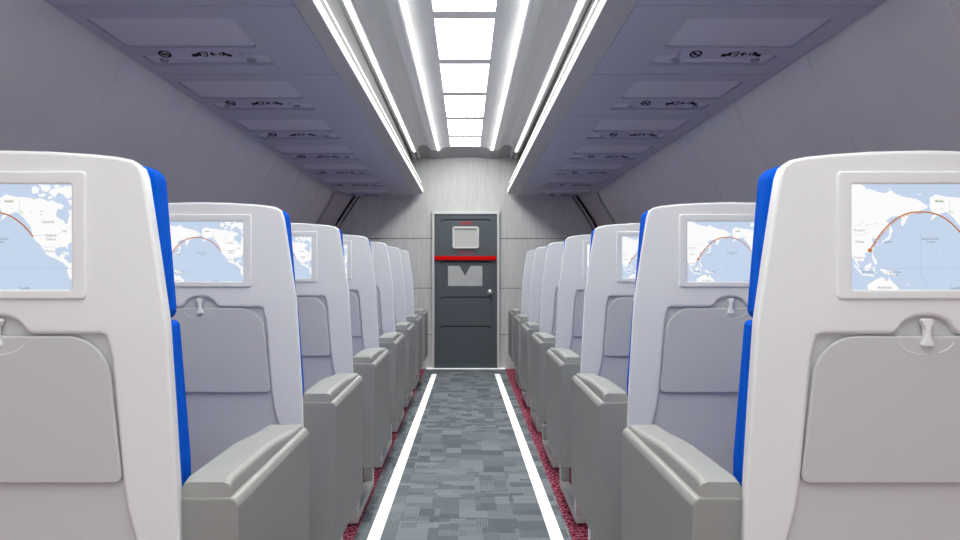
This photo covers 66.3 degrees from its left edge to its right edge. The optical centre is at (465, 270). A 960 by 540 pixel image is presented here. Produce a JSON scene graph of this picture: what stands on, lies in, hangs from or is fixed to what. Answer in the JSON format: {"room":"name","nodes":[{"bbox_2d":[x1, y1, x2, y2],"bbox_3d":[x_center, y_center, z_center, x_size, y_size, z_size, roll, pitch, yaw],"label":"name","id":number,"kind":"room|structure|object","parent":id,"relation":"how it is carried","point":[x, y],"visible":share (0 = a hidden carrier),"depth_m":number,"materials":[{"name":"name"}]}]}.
{"room":"aircraft cabin","nodes":[
{"label":"aircraft cabin","id":0,"kind":"room"},
{"bbox_2d":[0,0,332,223],"bbox_3d":[-1.693,0.046,3.560,0.480,2.212,9.520,0,0,0],"label":"wall","id":1,"kind":"structure","parent":0,"point":[64,88],"depth_m":3.35,"materials":[{"name":"plastic"}]},
{"bbox_2d":[53,0,351,73],"bbox_3d":[-1.017,-1.161,3.055,0.952,0.486,0.875,0,-1,0],"label":"bin","id":2,"kind":"object","parent":1,"relation":"attached to","point":[308,37],"visible":0.99,"depth_m":2.97,"materials":[{"name":"grey plastic"}]},
{"bbox_2d":[313,0,351,66],"bbox_3d":[-0.550,-0.994,3.053,0.018,0.047,0.860,0,-1,0],"label":"light","id":3,"kind":"object","parent":2,"relation":"attached to","point":[320,16],"depth_m":3.02,"materials":[{"name":"white plastic"}]},
{"bbox_2d":[323,0,347,44],"bbox_3d":[-0.567,-1.086,3.054,0.005,0.025,0.861,0,0,1],"label":"light","id":4,"kind":"object","parent":2,"relation":"attached to","point":[325,2],"depth_m":3.18,"materials":[{"name":"white plastic"}]},
{"bbox_2d":[156,0,375,114],"bbox_3d":[-1.013,-1.151,3.931,0.960,0.486,0.875,0,-1,0],"label":"bin","id":5,"kind":"object","parent":1,"relation":"attached to","point":[349,92],"visible":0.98,"depth_m":3.86,"materials":[{"name":"grey plastic"}]},
{"bbox_2d":[347,42,372,91],"bbox_3d":[-0.559,-1.076,3.930,0.005,0.025,0.861,0,0,1],"label":"light","id":6,"kind":"object","parent":5,"relation":"attached to","point":[350,50],"depth_m":3.86,"materials":[{"name":"white plastic"}]},
{"bbox_2d":[351,58,375,108],"bbox_3d":[-0.542,-0.985,3.929,0.011,0.056,0.861,0,0,1],"label":"light","id":7,"kind":"object","parent":5,"relation":"attached to","point":[357,81],"depth_m":3.88,"materials":[{"name":"white plastic"}]},
{"bbox_2d":[218,53,391,142],"bbox_3d":[-1.009,-1.141,4.806,0.968,0.486,0.875,0,-1,0],"label":"bin","id":8,"kind":"object","parent":1,"relation":"attached to","point":[373,127],"visible":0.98,"depth_m":4.75,"materials":[{"name":"grey plastic"}]},
{"bbox_2d":[373,91,388,121],"bbox_3d":[-0.552,-1.067,4.805,0.005,0.025,0.861,0,0,1],"label":"light","id":9,"kind":"object","parent":8,"relation":"attached to","point":[374,95],"depth_m":4.73,"materials":[{"name":"white plastic"}]},
{"bbox_2d":[375,102,391,136],"bbox_3d":[-0.534,-0.975,4.804,0.011,0.056,0.861,0,0,1],"label":"light","id":10,"kind":"object","parent":8,"relation":"attached to","point":[380,120],"depth_m":4.77,"materials":[{"name":"white plastic"}]},
{"bbox_2d":[315,192,334,223],"bbox_3d":[-1.690,0.052,8.325,0.506,2.222,0.050,0,0,0],"label":"trim","id":11,"kind":"structure","parent":1,"relation":"attached to","point":[333,193],"depth_m":8.30,"materials":[{"name":"grey plastic"}]},
{"bbox_2d":[261,90,403,161],"bbox_3d":[-1.005,-1.132,5.682,0.975,0.486,0.875,0,-1,0],"label":"bin","id":12,"kind":"object","parent":1,"relation":"attached to","point":[390,150],"visible":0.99,"depth_m":5.65,"materials":[{"name":"grey plastic"}]},
{"bbox_2d":[389,121,400,144],"bbox_3d":[-0.544,-1.057,5.681,0.005,0.025,0.861,0,0,1],"label":"light","id":13,"kind":"object","parent":12,"relation":"attached to","point":[390,125],"depth_m":5.60,"materials":[{"name":"white plastic"}]},
{"bbox_2d":[392,133,403,157],"bbox_3d":[-0.527,-0.966,5.680,0.011,0.056,0.861,0,0,1],"label":"light","id":14,"kind":"object","parent":12,"relation":"attached to","point":[396,148],"depth_m":5.68,"materials":[{"name":"white plastic"}]},
{"bbox_2d":[289,119,411,176],"bbox_3d":[-1.002,-1.122,6.557,0.983,0.486,0.875,0,-1,0],"label":"bin","id":15,"kind":"object","parent":1,"relation":"attached to","point":[401,168],"visible":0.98,"depth_m":6.52,"materials":[{"name":"grey plastic"}]},
{"bbox_2d":[403,153,411,171],"bbox_3d":[-0.519,-0.956,6.555,0.011,0.056,0.861,0,0,1],"label":"light","id":16,"kind":"object","parent":15,"relation":"attached to","point":[406,165],"depth_m":6.52,"materials":[{"name":"white plastic"}]},
{"bbox_2d":[312,138,418,187],"bbox_3d":[-0.998,-1.113,7.433,0.991,0.486,0.875,0,-1,0],"label":"bin","id":17,"kind":"object","parent":1,"relation":"attached to","point":[409,181],"visible":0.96,"depth_m":7.39,"materials":[{"name":"grey plastic"}]},
{"bbox_2d":[412,170,418,184],"bbox_3d":[-0.511,-0.947,7.431,0.011,0.056,0.861,0,0,1],"label":"light","id":18,"kind":"object","parent":17,"relation":"attached to","point":[415,181],"depth_m":7.45,"materials":[{"name":"white plastic"}]},
{"bbox_2d":[329,156,422,195],"bbox_3d":[-0.995,-1.104,8.211,0.997,0.486,0.681,0,-1,0],"label":"bin","id":19,"kind":"object","parent":1,"relation":"attached to","point":[416,190],"visible":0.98,"depth_m":8.23,"materials":[{"name":"grey plastic"}]},
{"bbox_2d":[338,0,592,159],"bbox_3d":[-0.009,-1.459,3.723,3.470,0.307,9.845,0,0,0],"label":"ceiling","id":20,"kind":"structure","parent":0,"point":[545,24],"depth_m":4.88,"materials":[{"name":"white plastic"}]},
{"bbox_2d":[344,0,358,24],"bbox_3d":[-0.604,-1.368,3.641,0.021,0.009,0.842,0,-1,0],"label":"recessed light","id":21,"kind":"object","parent":20,"relation":"in","point":[347,2],"visible":1,"depth_m":3.87,"materials":[{"name":"white plastic"}]},
{"bbox_2d":[356,26,378,69],"bbox_3d":[-0.598,-1.359,4.519,0.021,0.009,0.842,0,-1,0],"label":"recessed light","id":22,"kind":"object","parent":20,"relation":"in","point":[359,29],"visible":1,"depth_m":4.45,"materials":[{"name":"white plastic"}]},
{"bbox_2d":[377,70,392,101],"bbox_3d":[-0.591,-1.349,5.396,0.021,0.009,0.842,0,-1,0],"label":"recessed light","id":23,"kind":"object","parent":20,"relation":"in","point":[378,71],"visible":1,"depth_m":5.33,"materials":[{"name":"white plastic"}]},
{"bbox_2d":[391,102,402,124],"bbox_3d":[-0.584,-1.340,6.274,0.021,0.009,0.842,0,-1,0],"label":"recessed light","id":24,"kind":"object","parent":20,"relation":"in","point":[392,103],"visible":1,"depth_m":6.23,"materials":[{"name":"white plastic"}]},
{"bbox_2d":[400,0,409,21],"bbox_3d":[-0.323,-1.384,3.641,0.023,0.009,0.842,0,-1,0],"label":"recessed light","id":25,"kind":"object","parent":20,"relation":"in","point":[403,2],"visible":1,"depth_m":3.89,"materials":[{"name":"white plastic"}]},
{"bbox_2d":[401,125,410,142],"bbox_3d":[-0.578,-1.330,7.151,0.021,0.009,0.842,0,-1,0],"label":"recessed light","id":26,"kind":"object","parent":20,"relation":"in","point":[403,127],"visible":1,"depth_m":7.12,"materials":[{"name":"white plastic"}]},
{"bbox_2d":[406,23,419,67],"bbox_3d":[-0.320,-1.375,4.519,0.023,0.009,0.842,0,-1,0],"label":"recessed light","id":27,"kind":"object","parent":20,"relation":"in","point":[409,27],"visible":1,"depth_m":4.45,"materials":[{"name":"white plastic"}]},
{"bbox_2d":[417,68,427,99],"bbox_3d":[-0.316,-1.365,5.396,0.023,0.009,0.842,0,-1,0],"label":"recessed light","id":28,"kind":"object","parent":20,"relation":"in","point":[418,69],"visible":1,"depth_m":5.34,"materials":[{"name":"white plastic"}]},
{"bbox_2d":[425,100,432,122],"bbox_3d":[-0.312,-1.356,6.274,0.023,0.009,0.842,0,-1,0],"label":"recessed light","id":29,"kind":"object","parent":20,"relation":"in","point":[426,101],"visible":1,"depth_m":6.23,"materials":[{"name":"white plastic"}]},
{"bbox_2d":[431,123,436,140],"bbox_3d":[-0.309,-1.346,7.151,0.023,0.009,0.842,0,-1,0],"label":"recessed light","id":30,"kind":"object","parent":20,"relation":"in","point":[432,124],"visible":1,"depth_m":7.08,"materials":[{"name":"white plastic"}]},
{"bbox_2d":[434,11,494,58],"bbox_3d":[-0.009,-1.429,4.479,0.336,0.015,0.877,0,-1,0],"label":"recessed light","id":31,"kind":"object","parent":20,"relation":"in","point":[460,34],"visible":1,"depth_m":4.41,"materials":[{"name":"white plastic"}]},
{"bbox_2d":[440,59,488,91],"bbox_3d":[-0.009,-1.420,5.356,0.332,0.015,0.877,0,-1,0],"label":"recessed light","id":32,"kind":"object","parent":20,"relation":"in","point":[458,75],"visible":1,"depth_m":5.30,"materials":[{"name":"white plastic"}]},
{"bbox_2d":[433,0,495,10],"bbox_3d":[-0.009,-1.439,3.602,0.340,0.015,0.877,0,-1,0],"label":"recessed light","id":33,"kind":"object","parent":20,"relation":"in","point":[439,5],"visible":1,"depth_m":3.96,"materials":[{"name":"white plastic"}]},
{"bbox_2d":[444,92,485,116],"bbox_3d":[-0.009,-1.410,6.234,0.329,0.015,0.877,0,-1,0],"label":"recessed light","id":34,"kind":"object","parent":20,"relation":"in","point":[458,104],"visible":1,"depth_m":6.17,"materials":[{"name":"white plastic"}]},
{"bbox_2d":[447,117,482,135],"bbox_3d":[-0.009,-1.401,7.112,0.325,0.015,0.877,0,-1,0],"label":"recessed light","id":35,"kind":"object","parent":20,"relation":"in","point":[458,126],"visible":1,"depth_m":7.10,"materials":[{"name":"white plastic"}]},
{"bbox_2d":[449,135,480,145],"bbox_3d":[-0.009,-1.393,7.850,0.321,0.015,0.600,0,-1,0],"label":"recessed light","id":36,"kind":"object","parent":20,"relation":"in","point":[454,140],"visible":0.94,"depth_m":7.82,"materials":[{"name":"white plastic"}]},
{"bbox_2d":[450,138,479,145],"bbox_3d":[-0.009,-1.393,7.910,0.319,0.010,0.480,0,-1,0],"label":"diffuser","id":37,"kind":"object","parent":36,"relation":"attached to","point":[454,141],"depth_m":7.88,"materials":[{"name":"white plastic"}]},
{"bbox_2d":[493,123,498,140],"bbox_3d":[0.291,-1.346,7.151,0.023,0.009,0.842,0,-1,0],"label":"recessed light","id":38,"kind":"object","parent":20,"relation":"in","point":[497,124],"visible":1,"depth_m":7.10,"materials":[{"name":"white plastic"}]},
{"bbox_2d":[497,100,504,122],"bbox_3d":[0.294,-1.356,6.274,0.023,0.009,0.842,0,-1,0],"label":"recessed light","id":39,"kind":"object","parent":20,"relation":"in","point":[502,101],"visible":1,"depth_m":6.22,"materials":[{"name":"white plastic"}]},
{"bbox_2d":[502,68,511,99],"bbox_3d":[0.298,-1.365,5.396,0.023,0.009,0.842,0,-1,0],"label":"recessed light","id":40,"kind":"object","parent":20,"relation":"in","point":[509,69],"visible":1,"depth_m":5.34,"materials":[{"name":"white plastic"}]},
{"bbox_2d":[509,23,521,67],"bbox_3d":[0.301,-1.375,4.519,0.023,0.009,0.842,0,-1,0],"label":"recessed light","id":41,"kind":"object","parent":20,"relation":"in","point":[519,27],"visible":1,"depth_m":4.45,"materials":[{"name":"white plastic"}]},
{"bbox_2d":[519,0,527,21],"bbox_3d":[0.305,-1.384,3.641,0.023,0.009,0.842,0,-1,0],"label":"recessed light","id":42,"kind":"object","parent":20,"relation":"in","point":[524,5],"visible":1,"depth_m":3.89,"materials":[{"name":"white plastic"}]},
{"bbox_2d":[519,125,528,142],"bbox_3d":[0.560,-1.330,7.151,0.021,0.013,0.842,0,0,0],"label":"recessed light","id":43,"kind":"object","parent":20,"relation":"in","point":[526,127],"visible":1,"depth_m":7.09,"materials":[{"name":"white plastic"}]},
{"bbox_2d":[527,102,538,124],"bbox_3d":[0.566,-1.340,6.274,0.021,0.013,0.842,0,0,0],"label":"recessed light","id":44,"kind":"object","parent":20,"relation":"in","point":[536,104],"visible":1,"depth_m":6.23,"materials":[{"name":"white plastic"}]},
{"bbox_2d":[537,70,552,101],"bbox_3d":[0.573,-1.349,5.396,0.021,0.013,0.842,0,0,0],"label":"recessed light","id":45,"kind":"object","parent":20,"relation":"in","point":[550,71],"visible":1,"depth_m":5.33,"materials":[{"name":"white plastic"}]},
{"bbox_2d":[550,26,571,69],"bbox_3d":[0.580,-1.359,4.519,0.021,0.013,0.842,0,0,0],"label":"recessed light","id":46,"kind":"object","parent":20,"relation":"in","point":[567,33],"visible":1,"depth_m":4.46,"materials":[{"name":"white plastic"}]},
{"bbox_2d":[570,0,583,24],"bbox_3d":[0.586,-1.368,3.641,0.021,0.013,0.842,0,0,0],"label":"recessed light","id":47,"kind":"object","parent":20,"relation":"in","point":[580,3],"visible":1,"depth_m":3.87,"materials":[{"name":"white plastic"}]},
{"bbox_2d":[343,369,587,539],"bbox_3d":[-0.003,1.177,3.772,4.000,0.050,9.945,0,0,0],"label":"floor","id":48,"kind":"structure","parent":0,"point":[577,531],"depth_m":4.18,"materials":[{"name":"red carpet"}]},
{"bbox_2d":[0,151,308,539],"bbox_3d":[-0.797,0.469,1.627,0.787,1.353,0.751,0,0,0],"label":"passenger seat","id":49,"kind":"object","parent":48,"relation":"on","point":[95,442],"visible":1,"depth_m":1.26,"materials":[{"name":"white plastic"}]},
{"bbox_2d":[171,320,190,486],"bbox_3d":[-0.804,0.392,1.368,0.566,0.600,0.104,0,0,0],"label":"cushion","id":50,"kind":"object","parent":49,"relation":"on","point":[184,452],"depth_m":1.36,"materials":[{"name":"blue fabric"}]},
{"bbox_2d":[168,202,362,539],"bbox_3d":[-0.792,0.469,2.578,0.787,1.353,0.751,0,0,0],"label":"passenger seat","id":51,"kind":"object","parent":48,"relation":"on","point":[237,312],"visible":0.62,"depth_m":2.22,"materials":[{"name":"grey plastic"}]},
{"bbox_2d":[297,302,303,394],"bbox_3d":[-0.799,0.392,2.318,0.566,0.600,0.104,0,0,0],"label":"cushion","id":52,"kind":"object","parent":51,"relation":"on","point":[297,302],"depth_m":2.33,"materials":[{"name":"fabric"}]},
{"bbox_2d":[291,223,389,523],"bbox_3d":[-0.787,0.469,3.527,0.787,1.353,0.751,0,0,0],"label":"passenger seat","id":53,"kind":"object","parent":48,"relation":"on","point":[322,290],"visible":0.28,"depth_m":3.17,"materials":[{"name":"grey plastic"}]},
{"bbox_2d":[342,234,404,467],"bbox_3d":[-0.787,0.469,4.478,0.787,1.353,0.751,0,0,0],"label":"passenger seat","id":54,"kind":"object","parent":48,"relation":"on","point":[357,249],"visible":0.23,"depth_m":4.12,"materials":[{"name":"grey plastic"}]},
{"bbox_2d":[370,242,414,431],"bbox_3d":[-0.787,0.469,5.428,0.787,1.353,0.751,0,0,0],"label":"passenger seat","id":55,"kind":"object","parent":48,"relation":"on","point":[379,251],"visible":0.17,"depth_m":5.07,"materials":[{"name":"grey plastic"}]},
{"bbox_2d":[387,246,421,406],"bbox_3d":[-0.787,0.469,6.378,0.787,1.353,0.751,0,0,0],"label":"passenger seat","id":56,"kind":"object","parent":48,"relation":"on","point":[393,252],"visible":0.2,"depth_m":6.02,"materials":[{"name":"grey plastic"}]},
{"bbox_2d":[400,250,427,388],"bbox_3d":[-0.787,0.469,7.327,0.787,1.353,0.751,0,0,0],"label":"passenger seat","id":57,"kind":"object","parent":48,"relation":"on","point":[407,273],"visible":0.11,"depth_m":6.97,"materials":[{"name":"grey plastic"}]},
{"bbox_2d":[354,369,571,539],"bbox_3d":[-0.013,1.148,3.727,0.934,0.007,9.813,0,0,0],"label":"carpet","id":58,"kind":"object","parent":48,"relation":"on","point":[465,476],"depth_m":4.17,"materials":[{"name":"grey carpet"}]},
{"bbox_2d":[508,250,534,388],"bbox_3d":[0.832,0.469,7.327,0.787,1.353,0.751,0,0,0],"label":"passenger seat","id":59,"kind":"object","parent":48,"relation":"on","point":[525,299],"visible":0.12,"depth_m":6.97,"materials":[{"name":"grey plastic"}]},
{"bbox_2d":[514,246,546,406],"bbox_3d":[0.826,0.469,6.378,0.787,1.353,0.751,0,0,0],"label":"passenger seat","id":60,"kind":"object","parent":48,"relation":"on","point":[540,253],"visible":0.12,"depth_m":6.02,"materials":[{"name":"grey plastic"}]},
{"bbox_2d":[521,242,563,431],"bbox_3d":[0.820,0.469,5.428,0.787,1.353,0.751,0,0,0],"label":"passenger seat","id":61,"kind":"object","parent":48,"relation":"on","point":[554,255],"visible":0.21,"depth_m":5.07,"materials":[{"name":"grey plastic"}]},
{"bbox_2d":[531,235,590,467],"bbox_3d":[0.814,0.469,4.478,0.787,1.353,0.751,0,0,0],"label":"passenger seat","id":62,"kind":"object","parent":48,"relation":"on","point":[576,252],"visible":0.27,"depth_m":4.12,"materials":[{"name":"grey plastic"}]},
{"bbox_2d":[546,223,639,523],"bbox_3d":[0.807,0.469,3.527,0.787,1.353,0.751,0,0,0],"label":"passenger seat","id":63,"kind":"object","parent":48,"relation":"on","point":[611,274],"visible":0.36,"depth_m":3.17,"materials":[{"name":"grey plastic"}]},
{"bbox_2d":[571,202,755,539],"bbox_3d":[0.801,0.469,2.578,0.787,1.353,0.751,0,0,0],"label":"passenger seat","id":64,"kind":"object","parent":48,"relation":"on","point":[690,314],"visible":0.57,"depth_m":2.22,"materials":[{"name":"grey plastic"}]},
{"bbox_2d":[627,307,632,395],"bbox_3d":[0.795,0.392,2.318,0.566,0.600,0.104,0,0,0],"label":"cushion","id":65,"kind":"object","parent":64,"relation":"on","point":[632,307],"depth_m":2.33,"materials":[{"name":"fabric"}]},
{"bbox_2d":[622,150,959,539],"bbox_3d":[0.795,0.469,1.627,0.787,1.353,0.751,0,0,0],"label":"passenger seat","id":66,"kind":"object","parent":48,"relation":"on","point":[848,417],"visible":1,"depth_m":1.26,"materials":[{"name":"grey plastic"}]},
{"bbox_2d":[733,320,752,487],"bbox_3d":[0.789,0.392,1.368,0.566,0.600,0.104,0,0,0],"label":"cushion","id":67,"kind":"object","parent":66,"relation":"on","point":[741,419],"depth_m":1.36,"materials":[{"name":"blue fabric"}]},
{"bbox_2d":[336,149,595,368],"bbox_3d":[-0.003,-0.223,8.670,4.100,2.750,0.050,0,0,0],"label":"wall","id":68,"kind":"structure","parent":0,"point":[527,223],"depth_m":8.64,"materials":[{"name":"plastic"}]},
{"bbox_2d":[319,193,352,226],"bbox_3d":[-1.575,0.076,8.491,0.675,2.152,0.301,0,0,0],"label":"wall panel","id":69,"kind":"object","parent":68,"relation":"attached to","point":[339,202],"depth_m":8.50,"materials":[{"name":"grey plastic"}]},
{"bbox_2d":[335,196,359,227],"bbox_3d":[-1.443,0.072,8.629,0.540,2.159,0.028,0,0,0],"label":"trim","id":70,"kind":"structure","parent":68,"relation":"attached to","point":[353,197],"depth_m":8.62,"materials":[{"name":"black plastic"}]},
{"bbox_2d":[426,211,504,368],"bbox_3d":[-0.003,0.225,8.598,0.920,1.853,0.094,0,0,0],"label":"door","id":71,"kind":"structure","parent":68,"relation":"in","point":[465,244],"depth_m":8.61,"materials":[{"name":"grey metal"}]},
{"bbox_2d":[410,145,520,158],"bbox_3d":[-0.009,-1.385,8.404,1.280,0.149,0.478,0,0,0],"label":"trim","id":72,"kind":"structure","parent":68,"relation":"attached to","point":[424,151],"depth_m":8.40,"materials":[{"name":"grey plastic"}]},
{"bbox_2d":[572,195,596,229],"bbox_3d":[1.437,0.072,8.629,0.540,2.159,0.028,0,0,0],"label":"trim","id":73,"kind":"structure","parent":68,"relation":"attached to","point":[577,196],"depth_m":8.62,"materials":[{"name":"black plastic"}]},
{"bbox_2d":[578,193,612,226],"bbox_3d":[1.569,0.076,8.491,0.675,2.152,0.301,0,0,0],"label":"trim","id":74,"kind":"structure","parent":68,"relation":"attached to","point":[591,202],"depth_m":8.50,"materials":[{"name":"grey plastic"}]},
{"bbox_2d":[599,0,959,223],"bbox_3d":[1.687,0.046,3.560,0.480,2.212,9.520,0,0,0],"label":"wall","id":75,"kind":"structure","parent":0,"point":[889,80],"depth_m":3.16,"materials":[{"name":"plastic"}]},
{"bbox_2d":[507,175,602,195],"bbox_3d":[0.984,-1.104,8.211,1.006,0.486,0.681,0,-1,0],"label":"bin","id":76,"kind":"object","parent":75,"relation":"attached to","point":[513,190],"visible":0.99,"depth_m":8.23,"materials":[{"name":"grey plastic"}]},
{"bbox_2d":[511,162,618,187],"bbox_3d":[0.985,-1.113,7.433,1.004,0.486,0.875,0,-1,0],"label":"bin","id":77,"kind":"object","parent":75,"relation":"attached to","point":[520,181],"visible":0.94,"depth_m":7.39,"materials":[{"name":"grey plastic"}]},
{"bbox_2d":[517,119,641,176],"bbox_3d":[0.987,-1.122,6.557,1.000,0.486,0.875,0,-1,0],"label":"bin","id":78,"kind":"object","parent":75,"relation":"attached to","point":[528,168],"visible":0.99,"depth_m":6.52,"materials":[{"name":"grey plastic"}]},
{"bbox_2d":[517,155,524,172],"bbox_3d":[0.493,-0.956,6.555,0.011,0.056,0.861,0,0,0],"label":"light","id":79,"kind":"object","parent":78,"relation":"attached to","point":[521,168],"depth_m":6.60,"materials":[{"name":"white plastic"}]},
{"bbox_2d":[525,91,670,161],"bbox_3d":[0.988,-1.132,5.682,0.997,0.486,0.875,0,-1,0],"label":"bin","id":80,"kind":"object","parent":75,"relation":"attached to","point":[537,150],"visible":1,"depth_m":5.65,"materials":[{"name":"grey plastic"}]},
{"bbox_2d":[525,132,535,157],"bbox_3d":[0.497,-0.966,5.680,0.011,0.056,0.861,0,0,0],"label":"light","id":81,"kind":"object","parent":80,"relation":"attached to","point":[531,148],"depth_m":5.68,"materials":[{"name":"white plastic"}]},
{"bbox_2d":[596,191,615,223],"bbox_3d":[1.684,0.052,8.325,0.506,2.222,0.050,0,0,0],"label":"trim","id":82,"kind":"structure","parent":75,"relation":"attached to","point":[597,193],"depth_m":8.30,"materials":[{"name":"grey plastic"}]},
{"bbox_2d":[535,53,712,142],"bbox_3d":[0.990,-1.141,4.806,0.994,0.486,0.875,0,-1,0],"label":"bin","id":83,"kind":"object","parent":75,"relation":"attached to","point":[553,127],"visible":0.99,"depth_m":4.75,"materials":[{"name":"grey plastic"}]},
{"bbox_2d":[535,104,549,137],"bbox_3d":[0.500,-0.975,4.804,0.011,0.056,0.861,0,0,0],"label":"light","id":84,"kind":"object","parent":83,"relation":"attached to","point":[545,121],"depth_m":4.78,"materials":[{"name":"white plastic"}]},
{"bbox_2d":[538,91,552,122],"bbox_3d":[0.517,-1.067,4.805,0.008,0.016,0.860,0,-1,0],"label":"light","id":85,"kind":"object","parent":83,"relation":"attached to","point":[551,95],"depth_m":4.72,"materials":[{"name":"white plastic"}]},
{"bbox_2d":[550,0,774,114],"bbox_3d":[0.992,-1.151,3.931,0.991,0.486,0.875,0,-1,0],"label":"bin","id":86,"kind":"object","parent":75,"relation":"attached to","point":[575,92],"visible":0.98,"depth_m":3.86,"materials":[{"name":"grey plastic"}]},
{"bbox_2d":[550,59,571,108],"bbox_3d":[0.503,-0.985,3.929,0.011,0.056,0.861,0,0,0],"label":"light","id":87,"kind":"object","parent":86,"relation":"attached to","point":[566,80],"depth_m":3.88,"materials":[{"name":"white plastic"}]},
{"bbox_2d":[553,42,575,91],"bbox_3d":[0.520,-1.076,3.930,0.008,0.016,0.860,0,-1,0],"label":"light","id":88,"kind":"object","parent":86,"relation":"attached to","point":[573,49],"depth_m":3.84,"materials":[{"name":"white plastic"}]},
{"bbox_2d":[571,0,876,73],"bbox_3d":[0.993,-1.161,3.055,0.988,0.486,0.875,0,-1,0],"label":"bin","id":89,"kind":"object","parent":75,"relation":"attached to","point":[616,37],"visible":0.99,"depth_m":2.97,"materials":[{"name":"grey plastic"}]},
{"bbox_2d":[576,0,596,43],"bbox_3d":[0.523,-1.086,3.054,0.008,0.016,0.860,0,-1,0],"label":"light","id":90,"kind":"object","parent":89,"relation":"attached to","point":[595,3],"depth_m":3.18,"materials":[{"name":"white plastic"}]},
{"bbox_2d":[571,0,605,66],"bbox_3d":[0.506,-0.994,3.053,0.014,0.047,0.860,0,-1,0],"label":"light","id":91,"kind":"object","parent":89,"relation":"attached to","point":[598,18],"depth_m":3.03,"materials":[{"name":"white plastic"}]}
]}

